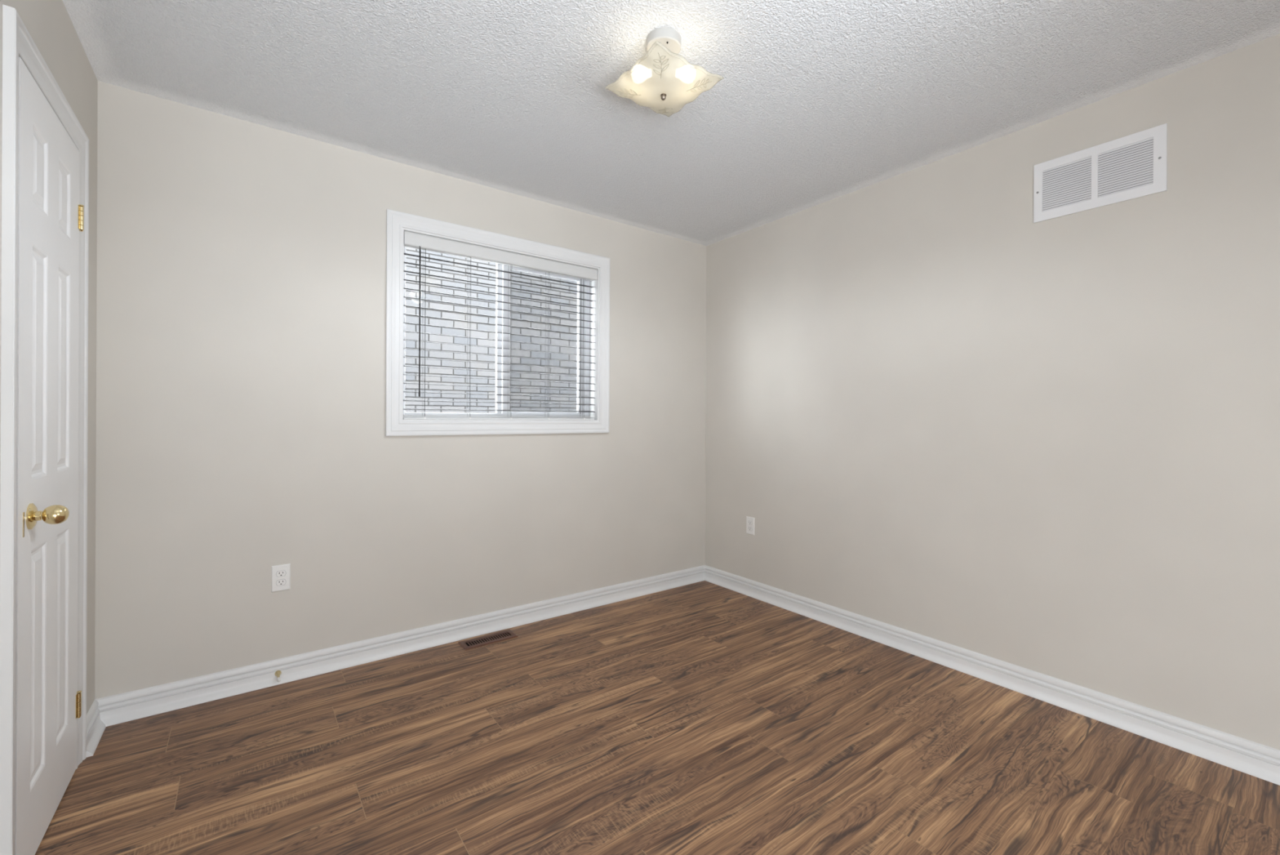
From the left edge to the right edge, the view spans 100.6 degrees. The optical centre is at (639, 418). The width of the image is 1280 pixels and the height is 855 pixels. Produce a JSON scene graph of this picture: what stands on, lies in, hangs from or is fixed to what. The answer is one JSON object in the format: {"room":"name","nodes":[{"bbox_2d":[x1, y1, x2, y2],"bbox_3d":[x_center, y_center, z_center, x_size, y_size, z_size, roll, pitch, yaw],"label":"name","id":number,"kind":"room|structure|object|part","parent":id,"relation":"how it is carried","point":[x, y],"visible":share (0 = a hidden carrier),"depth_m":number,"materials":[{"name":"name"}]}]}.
{"room":"empty bedroom","nodes":[
{"label":"empty bedroom","id":0,"kind":"room"},
{"bbox_2d":[0,0,97,713],"bbox_3d":[-0.823,-0.053,0.230,0.140,2.440,4.332,0,0,-37],"label":"wall","id":1,"kind":"structure","parent":0,"point":[49,24],"depth_m":1.84,"materials":[{"name":"beige paint"}]},
{"bbox_2d":[0,4,88,854],"bbox_3d":[-1.688,0.103,1.523,0.024,2.120,0.728,0,0,-37],"label":"door frame","id":2,"kind":"structure","parent":1,"relation":"attached to","point":[17,42],"depth_m":1.24,"materials":[{"name":"white paint"}]},
{"bbox_2d":[14,57,84,854],"bbox_3d":[-1.678,0.137,1.540,0.104,2.038,0.585,0,0,-37],"label":"door","id":3,"kind":"structure","parent":1,"relation":"in","point":[51,215],"depth_m":1.47,"materials":[{"name":"white paint"}]},
{"bbox_3d":[-1.541,0.265,1.325,0.005,0.062,0.008,0,0,-37],"label":"latch plate","id":4,"kind":"part","parent":3,"relation":"part of","materials":[{"name":"gold metal"}]},
{"bbox_3d":[-1.534,0.252,1.395,0.046,0.051,0.051,0,0,-37],"label":"knob","id":5,"kind":"part","parent":3,"relation":"part of","materials":[{"name":"gold metal"}]},
{"bbox_2d":[86,698,106,756],"bbox_3d":[-1.976,1.112,1.921,0.036,0.099,0.249,0,0,-37],"label":"baseboard","id":6,"kind":"structure","parent":1,"relation":"attached to","point":[95,727],"depth_m":1.92,"materials":[{"name":"white paint"}]},
{"bbox_2d":[94,80,706,698],"bbox_3d":[-0.830,-0.053,3.011,3.447,2.440,0.140,0,0,-37],"label":"wall","id":7,"kind":"structure","parent":0,"point":[241,278],"depth_m":2.42,"materials":[{"name":"beige paint"}]},
{"bbox_2d":[271,563,290,591],"bbox_3d":[-1.592,0.707,2.355,0.070,0.115,0.008,0,0,-37],"label":"electrical outlet","id":8,"kind":"object","parent":7,"relation":"attached to","point":[281,574],"visible":1,"depth_m":2.35,"materials":[{"name":"white plastic"}]},
{"bbox_2d":[275,578,285,585],"bbox_3d":[-1.591,0.726,2.354,0.036,0.027,0.001,0,0,-37],"label":"receptacle","id":9,"kind":"object","parent":8,"relation":"attached to","point":[278,581],"depth_m":2.35,"materials":[{"name":"white plastic"}]},
{"bbox_2d":[275,569,285,577],"bbox_3d":[-1.591,0.687,2.354,0.036,0.027,0.001,0,0,-37],"label":"receptacle","id":10,"kind":"object","parent":8,"relation":"attached to","point":[279,573],"depth_m":2.35,"materials":[{"name":"white plastic"}]},
{"bbox_2d":[95,564,705,726],"bbox_3d":[-0.783,1.118,2.941,3.167,0.099,0.036,0,0,-37],"label":"baseboard","id":11,"kind":"structure","parent":7,"relation":"attached to","point":[123,707],"depth_m":2.52,"materials":[{"name":"white paint"}]},
{"bbox_2d":[274,670,281,681],"bbox_3d":[-1.574,1.122,2.311,0.025,0.025,0.073,0,0,-37],"label":"door stop","id":12,"kind":"object","parent":11,"relation":"attached to","point":[277,673],"visible":1,"depth_m":2.32,"materials":[{"name":"gold metal"}]},
{"bbox_2d":[385,208,609,435],"bbox_3d":[-0.762,-0.468,3.047,1.306,1.111,0.157,0,0,-37],"label":"window","id":13,"kind":"structure","parent":7,"relation":"in","point":[502,352],"depth_m":3.07,"materials":[{"name":"white plastic"}]},
{"bbox_2d":[403,231,597,419],"bbox_3d":[-0.740,-0.467,3.019,1.136,0.948,0.076,0,0,-37],"label":"blind","id":14,"kind":"object","parent":13,"relation":"attached to","point":[414,240],"visible":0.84,"depth_m":2.96,"materials":[{"name":"white plastic"}]},
{"bbox_3d":[-1.118,-0.447,2.753,0.006,0.875,0.049,0,0,-37],"label":"ladder cord","id":15,"kind":"part","parent":14,"relation":"part of","materials":[{"name":"white fabric"}]},
{"bbox_3d":[-0.929,-0.446,2.893,0.006,0.875,0.049,0,0,-37],"label":"ladder cord","id":16,"kind":"part","parent":14,"relation":"part of","materials":[{"name":"white fabric"}]},
{"bbox_3d":[-0.752,-0.005,3.026,1.126,0.024,0.045,0,0,-37],"label":"rail","id":17,"kind":"part","parent":14,"relation":"part of","materials":[{"name":"white plastic"}]},
{"bbox_3d":[-0.741,-0.445,3.033,0.006,0.875,0.049,0,0,-37],"label":"ladder cord","id":18,"kind":"part","parent":14,"relation":"part of","materials":[{"name":"white fabric"}]},
{"bbox_3d":[-0.552,-0.444,3.173,0.006,0.875,0.049,0,0,-37],"label":"ladder cord","id":19,"kind":"part","parent":14,"relation":"part of","materials":[{"name":"white fabric"}]},
{"bbox_3d":[-0.357,-0.443,3.318,0.006,0.875,0.049,0,0,-37],"label":"ladder cord","id":20,"kind":"part","parent":14,"relation":"part of","materials":[{"name":"white fabric"}]},
{"bbox_3d":[-0.579,-0.467,3.241,0.549,0.874,0.025,0,0,-37],"label":"sliding sash","id":21,"kind":"part","parent":13,"relation":"part of","materials":[{"name":"clear glass"}]},
{"bbox_2d":[35,580,1279,854],"bbox_3d":[0.456,1.223,1.274,3.447,0.100,4.473,0,0,-37],"label":"floor","id":22,"kind":"structure","parent":0,"point":[704,717],"depth_m":1.81,"materials":[{"name":"brown wood"}]},
{"bbox_2d":[457,629,518,649],"bbox_3d":[-0.800,1.164,2.804,0.284,0.006,0.112,0,0,-37],"label":"floor vent","id":23,"kind":"object","parent":22,"relation":"in","point":[477,642],"visible":1,"depth_m":2.80,"materials":[{"name":"brown metal"}]},
{"bbox_2d":[62,0,1279,245],"bbox_3d":[0.469,-1.327,1.273,3.447,0.120,4.472,0,0,-37],"label":"ceiling","id":24,"kind":"structure","parent":0,"point":[815,102],"depth_m":1.96,"materials":[{"name":"white paint"}]},
{"bbox_2d":[604,26,724,117],"bbox_3d":[0.079,-1.168,1.780,0.282,0.203,0.282,0,0,-37],"label":"ceiling light","id":25,"kind":"object","parent":24,"relation":"attached to","point":[662,81],"visible":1,"depth_m":1.74,"materials":[{"name":"glass"}]},
{"bbox_2d":[705,34,1279,749],"bbox_3d":[1.831,-0.040,2.204,0.140,2.440,4.332,0,0,-37],"label":"wall","id":26,"kind":"structure","parent":0,"point":[937,410],"depth_m":2.27,"materials":[{"name":"beige paint"}]},
{"bbox_2d":[746,515,754,534],"bbox_3d":[0.736,0.716,3.547,0.008,0.115,0.070,0,0,-37],"label":"electrical outlet","id":27,"kind":"object","parent":26,"relation":"attached to","point":[749,520],"visible":1,"depth_m":3.54,"materials":[{"name":"white plastic"}]},
{"bbox_2d":[704,564,1279,785],"bbox_3d":[1.713,1.129,2.208,0.036,0.099,4.192,0,0,-37],"label":"baseboard","id":28,"kind":"structure","parent":26,"relation":"attached to","point":[1256,759],"depth_m":2.23,"materials":[{"name":"white paint"}]},
{"bbox_2d":[1033,123,1167,222],"bbox_3d":[1.811,-0.960,2.112,0.010,0.246,0.409,0,0,-37],"label":"air vent","id":29,"kind":"object","parent":26,"relation":"in","point":[1134,166],"visible":1,"depth_m":2.09,"materials":[{"name":"white metal"}]},
{"label":"outside","id":30,"kind":"structure","parent":0,"visible":0},
{"bbox_3d":[-0.381,4.269,6.350,15.000,0.200,4.618,0,0,-37],"label":"ground","id":31,"kind":"structure","parent":30,"visible":0},
{"bbox_2d":[404,246,577,413],"bbox_3d":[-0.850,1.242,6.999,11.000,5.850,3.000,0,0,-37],"label":"window pane","id":32,"kind":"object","parent":31,"relation":"on","point":[413,285],"visible":0.02,"depth_m":4.71,"materials":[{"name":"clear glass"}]}
]}

